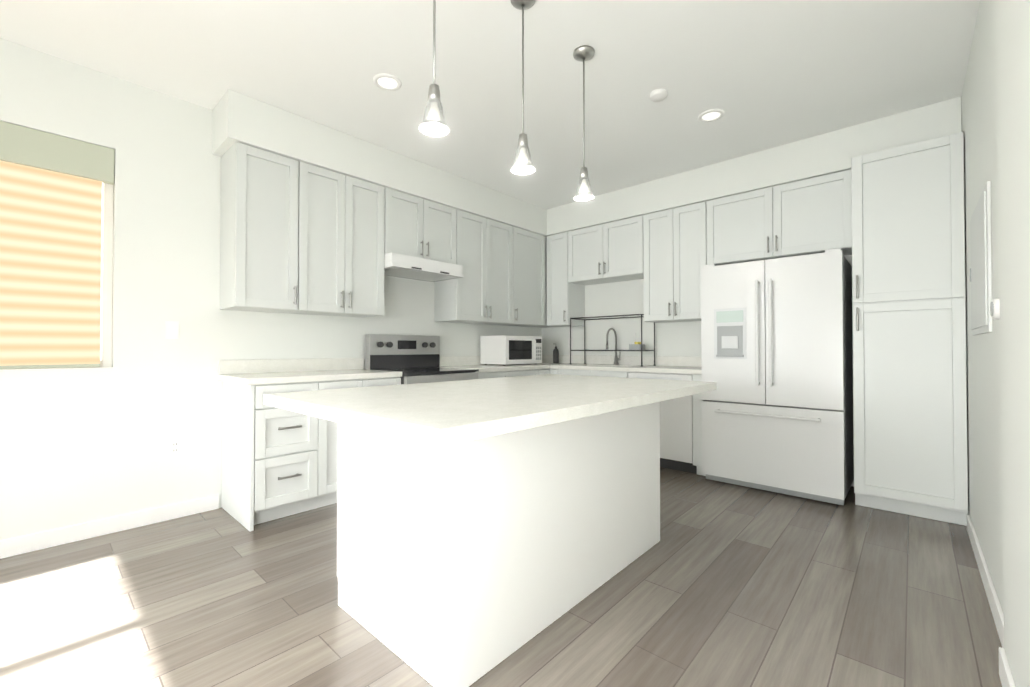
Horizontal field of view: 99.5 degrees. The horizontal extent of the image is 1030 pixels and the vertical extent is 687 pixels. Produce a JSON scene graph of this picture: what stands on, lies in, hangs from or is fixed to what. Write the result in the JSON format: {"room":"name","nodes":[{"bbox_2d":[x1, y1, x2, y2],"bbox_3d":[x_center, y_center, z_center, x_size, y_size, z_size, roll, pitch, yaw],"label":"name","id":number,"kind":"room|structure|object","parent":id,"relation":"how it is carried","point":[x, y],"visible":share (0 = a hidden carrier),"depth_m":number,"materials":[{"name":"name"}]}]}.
{"room":"kitchen","nodes":[
{"label":"kitchen","id":0,"kind":"room"},
{"bbox_2d":[0,38,543,539],"bbox_3d":[-2.068,-0.264,3.104,0.150,2.800,7.300,-1,-1,42],"label":"wall","id":1,"kind":"structure","parent":0,"point":[84,446],"depth_m":2.73,"materials":[{"name":"white paint"}]},
{"bbox_2d":[4,183,113,369],"bbox_3d":[-2.898,-0.519,2.212,0.050,1.318,1.258,-1,-1,42],"label":"window","id":2,"kind":"structure","parent":1,"relation":"in","point":[106,278],"depth_m":2.64,"materials":[{"name":"white"}]},
{"bbox_2d":[0,121,114,369],"bbox_3d":[-2.858,-0.521,2.176,0.054,1.314,1.254,-1,-1,42],"label":"window blinds","id":3,"kind":"object","parent":2,"relation":"attached to","point":[50,239],"visible":1,"depth_m":2.44,"materials":[{"name":"beige fabric"}]},
{"bbox_2d":[5,367,112,369],"bbox_3d":[-2.836,0.138,2.148,0.038,0.004,1.256,-1,-1,42],"label":"window sill","id":4,"kind":"structure","parent":1,"relation":"attached to","point":[57,368],"depth_m":2.43,"materials":[{"name":"white paint"}]},
{"bbox_2d":[165,321,178,338],"bbox_3d":[-2.218,-0.087,2.819,0.008,0.115,0.070,-1,-1,42],"label":"switch plate","id":5,"kind":"object","parent":1,"relation":"attached to","point":[171,329],"visible":1,"depth_m":2.82,"materials":[{"name":"white plastic"}]},
{"bbox_2d":[168,438,181,456],"bbox_3d":[-2.205,0.673,2.825,0.008,0.115,0.070,-1,-1,42],"label":"electrical outlet plate","id":6,"kind":"object","parent":1,"relation":"attached to","point":[174,446],"visible":1,"depth_m":2.82,"materials":[{"name":"white plastic"}]},
{"bbox_2d":[220,142,311,313],"bbox_3d":[-1.764,-0.764,3.070,0.347,1.060,0.450,-1,-1,42],"label":"upper cabinet","id":7,"kind":"object","parent":1,"relation":"attached to","point":[298,237],"depth_m":2.95,"materials":[{"name":"white paint"}]},
{"bbox_2d":[307,165,395,317],"bbox_3d":[-1.425,-0.760,3.442,0.347,1.060,0.803,-1,-1,42],"label":"upper cabinet","id":8,"kind":"object","parent":1,"relation":"attached to","point":[354,220],"depth_m":3.35,"materials":[{"name":"white paint"}]},
{"bbox_2d":[396,191,459,264],"bbox_3d":[-0.939,-1.009,3.977,0.347,0.550,0.760,-1,-1,42],"label":"upper cabinet","id":9,"kind":"object","parent":1,"relation":"attached to","point":[426,229],"depth_m":3.88,"materials":[{"name":"white paint"}]},
{"bbox_2d":[384,252,463,281],"bbox_3d":[-0.896,-0.673,3.935,0.459,0.117,0.754,-1,-1,42],"label":"range hood","id":10,"kind":"object","parent":9,"relation":"attached to","point":[408,267],"visible":0.9,"depth_m":3.80,"materials":[{"name":"white metal"}]},
{"bbox_2d":[434,210,519,325],"bbox_3d":[-0.415,-0.747,4.548,0.347,1.060,0.914,-1,-1,42],"label":"upper cabinet","id":11,"kind":"object","parent":1,"relation":"attached to","point":[488,293],"depth_m":4.40,"materials":[{"name":"white paint"}]},
{"bbox_2d":[520,229,547,325],"bbox_3d":[0.017,-0.741,5.021,0.347,1.060,0.616,-1,-1,42],"label":"upper cabinet","id":12,"kind":"object","parent":1,"relation":"attached to","point":[533,246],"depth_m":4.99,"materials":[{"name":"white paint"}]},
{"bbox_2d":[524,326,558,327],"bbox_3d":[0.330,-0.737,5.365,0.347,1.060,0.430,-1,-1,42],"label":"upper cabinet","id":13,"kind":"object","parent":1,"relation":"attached to","point":[524,326],"depth_m":5.32,"materials":[{"name":"white paint"}]},
{"bbox_2d":[0,0,979,209],"bbox_3d":[-0.613,-1.649,1.792,4.090,0.060,7.300,-1,-1,42],"label":"ceiling","id":14,"kind":"structure","parent":0,"point":[765,74],"depth_m":2.53,"materials":[{"name":"white paint"}]},
{"bbox_2d":[212,89,547,236],"bbox_3d":[-0.861,-1.438,4.053,0.368,0.305,3.210,-1,-1,42],"label":"soffit","id":15,"kind":"structure","parent":14,"relation":"attached to","point":[245,119],"depth_m":3.36,"materials":[{"name":"white paint"}]},
{"bbox_2d":[373,73,401,90],"bbox_3d":[-0.785,-1.604,2.679,0.169,0.008,0.169,0,-1,-3],"label":"recessed light","id":16,"kind":"object","parent":14,"relation":"in","point":[386,82],"depth_m":2.67,"materials":[{"name":"white plastic"}]},
{"bbox_2d":[419,0,449,136],"bbox_3d":[-0.306,-1.215,1.656,0.120,0.810,0.120,-1,-1,42],"label":"pendant light","id":17,"kind":"object","parent":14,"relation":"hanging from","point":[433,124],"visible":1,"depth_m":1.64,"materials":[{"name":"white glass"}]},
{"bbox_2d":[511,0,534,174],"bbox_3d":[0.037,-1.211,2.032,0.120,0.810,0.120,-1,-1,42],"label":"pendant light","id":18,"kind":"object","parent":14,"relation":"hanging from","point":[523,165],"visible":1,"depth_m":2.03,"materials":[{"name":"white glass"}]},
{"bbox_2d":[573,45,594,201],"bbox_3d":[0.381,-1.207,2.409,0.120,0.810,0.120,-1,-1,42],"label":"pendant light","id":19,"kind":"object","parent":14,"relation":"hanging from","point":[583,53],"visible":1,"depth_m":2.40,"materials":[{"name":"white glass"}]},
{"bbox_2d":[650,88,667,101],"bbox_3d":[0.923,-1.590,2.799,0.110,0.033,0.110,-1,-1,42],"label":"smoke detector","id":20,"kind":"object","parent":14,"relation":"attached to","point":[659,95],"visible":1,"depth_m":2.77,"materials":[{"name":"white plastic"}]},
{"bbox_2d":[698,109,724,121],"bbox_3d":[1.378,-1.599,3.061,0.169,0.008,0.169,0,-1,-3],"label":"recessed light","id":21,"kind":"object","parent":14,"relation":"in","point":[710,115],"depth_m":3.06,"materials":[{"name":"white plastic"}]},
{"bbox_2d":[548,96,960,235],"bbox_3d":[1.621,-1.436,4.237,3.786,0.305,0.368,-1,-1,42],"label":"soffit","id":22,"kind":"structure","parent":14,"relation":"attached to","point":[830,152],"depth_m":3.58,"materials":[{"name":"white paint"}]},
{"bbox_2d":[0,467,1001,686],"bbox_3d":[-0.613,1.171,1.759,4.090,0.100,7.300,-1,-1,42],"label":"floor","id":23,"kind":"structure","parent":0,"point":[721,584],"depth_m":1.83,"materials":[{"name":"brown wood"}]},
{"bbox_2d":[221,381,328,530],"bbox_3d":[-1.653,0.695,2.989,0.597,0.876,0.465,-1,-1,42],"label":"base cabinet","id":24,"kind":"object","parent":23,"relation":"on","point":[277,463],"depth_m":2.78,"materials":[{"name":"white paint"}]},
{"bbox_2d":[218,358,401,384],"bbox_3d":[-1.461,0.186,3.196,0.609,0.140,1.073,-1,-1,42],"label":"countertop","id":25,"kind":"structure","parent":24,"relation":"on","point":[260,371],"depth_m":3.16,"materials":[{"name":"stone"}]},
{"bbox_2d":[329,377,400,504],"bbox_3d":[-1.321,0.699,3.353,0.597,0.876,0.642,-1,-1,42],"label":"base cabinet","id":26,"kind":"object","parent":23,"relation":"on","point":[354,383],"depth_m":3.02,"materials":[{"name":"white paint"}]},
{"bbox_2d":[365,334,478,383],"bbox_3d":[-0.789,0.531,3.823,0.697,1.222,0.752,-1,-1,42],"label":"range","id":27,"kind":"object","parent":23,"relation":"on","point":[413,359],"visible":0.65,"depth_m":3.88,"materials":[{"name":"grey metal"}]},
{"bbox_2d":[337,402,659,686],"bbox_3d":[0.013,0.685,2.201,0.814,0.878,1.530,-1,-1,42],"label":"kitchen island","id":28,"kind":"object","parent":23,"relation":"on","point":[485,526],"depth_m":1.63,"materials":[{"name":"white paint"}]},
{"bbox_2d":[264,374,715,449],"bbox_3d":[0.043,0.222,2.017,1.115,0.040,1.840,-1,-1,42],"label":"island countertop","id":29,"kind":"structure","parent":28,"relation":"on","point":[441,415],"depth_m":1.49,"materials":[{"name":"white stone"}]},
{"bbox_2d":[478,369,540,378],"bbox_3d":[-0.281,0.712,4.492,0.597,0.876,0.913,-1,-1,42],"label":"base cabinet","id":30,"kind":"object","parent":23,"relation":"on","point":[481,375],"depth_m":4.29,"materials":[{"name":"white paint"}]},
{"bbox_2d":[440,355,549,372],"bbox_3d":[-0.211,0.202,4.563,0.613,0.140,1.103,-1,-1,42],"label":"countertop","id":31,"kind":"structure","parent":30,"relation":"on","point":[461,362],"depth_m":4.53,"materials":[{"name":"stone"}]},
{"bbox_2d":[480,335,541,365],"bbox_3d":[-0.022,0.077,4.847,0.417,0.316,0.600,-1,-1,42],"label":"microwave","id":32,"kind":"object","parent":31,"relation":"on","point":[503,350],"visible":0.98,"depth_m":4.67,"materials":[{"name":"white plastic"}]},
{"bbox_2d":[541,369,549,374],"bbox_3d":[0.074,0.717,4.881,0.597,0.876,0.260,-1,-1,42],"label":"base cabinet","id":33,"kind":"object","parent":23,"relation":"on","point":[543,371],"depth_m":4.72,"materials":[{"name":"white paint"}]},
{"bbox_2d":[550,369,617,376],"bbox_3d":[0.926,0.714,4.691,0.948,0.876,0.597,-1,-1,42],"label":"base cabinet","id":34,"kind":"object","parent":23,"relation":"on","point":[552,371],"depth_m":4.48,"materials":[{"name":"white paint"}]},
{"bbox_2d":[550,355,701,373],"bbox_3d":[0.965,0.203,4.650,2.233,0.140,0.612,-1,-1,42],"label":"countertop","id":35,"kind":"structure","parent":34,"relation":"on","point":[664,364],"depth_m":4.54,"materials":[{"name":"stone"}]},
{"bbox_2d":[553,343,558,362],"bbox_3d":[0.494,0.120,5.291,0.072,0.240,0.081,-1,-1,42],"label":"soap bottle","id":36,"kind":"object","parent":35,"relation":"on","point":[555,355],"visible":1,"depth_m":5.26,"materials":[{"name":"grey plastic"}]},
{"bbox_2d":[570,314,655,366],"bbox_3d":[1.042,-0.029,4.737,0.884,0.524,0.313,-1,-1,42],"label":"dish rack","id":37,"kind":"object","parent":35,"relation":"on","point":[584,350],"visible":0.88,"depth_m":4.68,"materials":[{"name":"grey metal"}]},
{"bbox_2d":[629,334,644,349],"bbox_3d":[1.259,-0.017,4.499,0.120,0.170,0.110,-1,-1,42],"label":"sponge caddy","id":38,"kind":"object","parent":37,"relation":"attached to","point":[636,346],"visible":0.94,"depth_m":4.46,"materials":[{"name":"grey plastic"}]},
{"bbox_2d":[606,328,620,364],"bbox_3d":[1.074,0.031,4.750,0.094,0.405,0.233,-1,-1,42],"label":"faucet","id":39,"kind":"object","parent":35,"relation":"on","point":[616,358],"visible":0.96,"depth_m":4.80,"materials":[{"name":"silver metal"}]},
{"bbox_2d":[618,371,705,475],"bbox_3d":[1.512,0.708,4.156,0.761,0.876,0.597,-1,-1,42],"label":"base cabinet","id":40,"kind":"object","parent":23,"relation":"on","point":[697,429],"depth_m":3.72,"materials":[{"name":"white paint"}]},
{"bbox_2d":[628,372,696,473],"bbox_3d":[1.478,0.709,4.141,0.601,0.873,0.629,-1,-1,42],"label":"dishwasher","id":41,"kind":"object","parent":23,"relation":"on","point":[676,433],"visible":0.23,"depth_m":3.85,"materials":[{"name":"white plastic"}]},
{"bbox_2d":[701,248,853,504],"bbox_3d":[2.096,0.241,3.518,0.945,1.793,0.706,-1,-1,42],"label":"refrigerator","id":42,"kind":"object","parent":23,"relation":"on","point":[776,365],"visible":1,"depth_m":3.24,"materials":[{"name":"white metal"}]},
{"bbox_2d":[851,132,967,525],"bbox_3d":[2.723,-0.081,3.033,0.549,2.428,0.635,-1,-1,42],"label":"pantry","id":43,"kind":"object","parent":23,"relation":"on","point":[909,341],"visible":1,"depth_m":2.82,"materials":[{"name":"white paint"}]},
{"bbox_2d":[544,255,853,486],"bbox_3d":[1.801,-0.248,4.413,3.780,2.800,0.150,-1,-1,42],"label":"wall","id":44,"kind":"structure","parent":0,"point":[623,297],"depth_m":4.86,"materials":[{"name":"white paint"}]},
{"bbox_2d":[547,231,585,326],"bbox_3d":[0.625,-0.740,5.152,0.371,1.060,0.347,-1,-1,42],"label":"upper cabinet","id":45,"kind":"object","parent":44,"relation":"attached to","point":[565,299],"depth_m":5.05,"materials":[{"name":"white paint"}]},
{"bbox_2d":[568,338,572,347],"bbox_3d":[0.676,-0.008,5.329,0.070,0.115,0.008,-1,-1,42],"label":"electrical outlet plate","id":46,"kind":"object","parent":44,"relation":"attached to","point":[569,342],"visible":0.67,"depth_m":5.32,"materials":[{"name":"white plastic"}]},
{"bbox_2d":[571,215,642,284],"bbox_3d":[1.053,-0.984,4.764,0.909,0.580,0.347,-1,-1,42],"label":"upper cabinet","id":47,"kind":"object","parent":44,"relation":"attached to","point":[611,252],"depth_m":4.61,"materials":[{"name":"white paint"}]},
{"bbox_2d":[635,199,714,322],"bbox_3d":[1.613,-0.750,4.250,0.731,1.060,0.347,-1,-1,42],"label":"upper cabinet","id":48,"kind":"object","parent":44,"relation":"attached to","point":[666,255],"depth_m":4.10,"materials":[{"name":"white paint"}]},
{"bbox_2d":[715,169,851,264],"bbox_3d":[2.227,-0.997,3.693,1.052,0.580,0.347,-1,-1,42],"label":"upper cabinet","id":49,"kind":"object","parent":44,"relation":"attached to","point":[812,215],"depth_m":3.51,"materials":[{"name":"white paint"}]},
{"bbox_2d":[961,0,1029,686],"bbox_3d":[0.831,-0.295,0.457,0.178,2.800,7.300,-1,-1,42],"label":"wall","id":50,"kind":"structure","parent":0,"point":[995,98],"depth_m":1.41,"materials":[{"name":"white paint"}]},
{"bbox_2d":[0,495,1015,686],"bbox_3d":[-0.812,1.071,1.542,3.790,0.095,6.410,-1,-1,42],"label":"baseboard","id":51,"kind":"structure","parent":50,"relation":"attached to","point":[14,546],"depth_m":2.44,"materials":[{"name":"white paint"}]},
{"bbox_2d":[970,181,992,334],"bbox_3d":[2.204,-0.361,2.069,0.021,0.630,0.670,-1,-1,42],"label":"electrical panel","id":52,"kind":"object","parent":50,"relation":"attached to","point":[981,266],"visible":1,"depth_m":1.93,"materials":[{"name":"white paint"}]},
{"bbox_2d":[990,298,999,319],"bbox_3d":[1.815,-0.131,1.643,0.025,0.080,0.080,-1,-1,42],"label":"thermostat","id":53,"kind":"object","parent":50,"relation":"attached to","point":[995,308],"visible":0.9,"depth_m":1.62,"materials":[{"name":"white plastic"}]}
]}

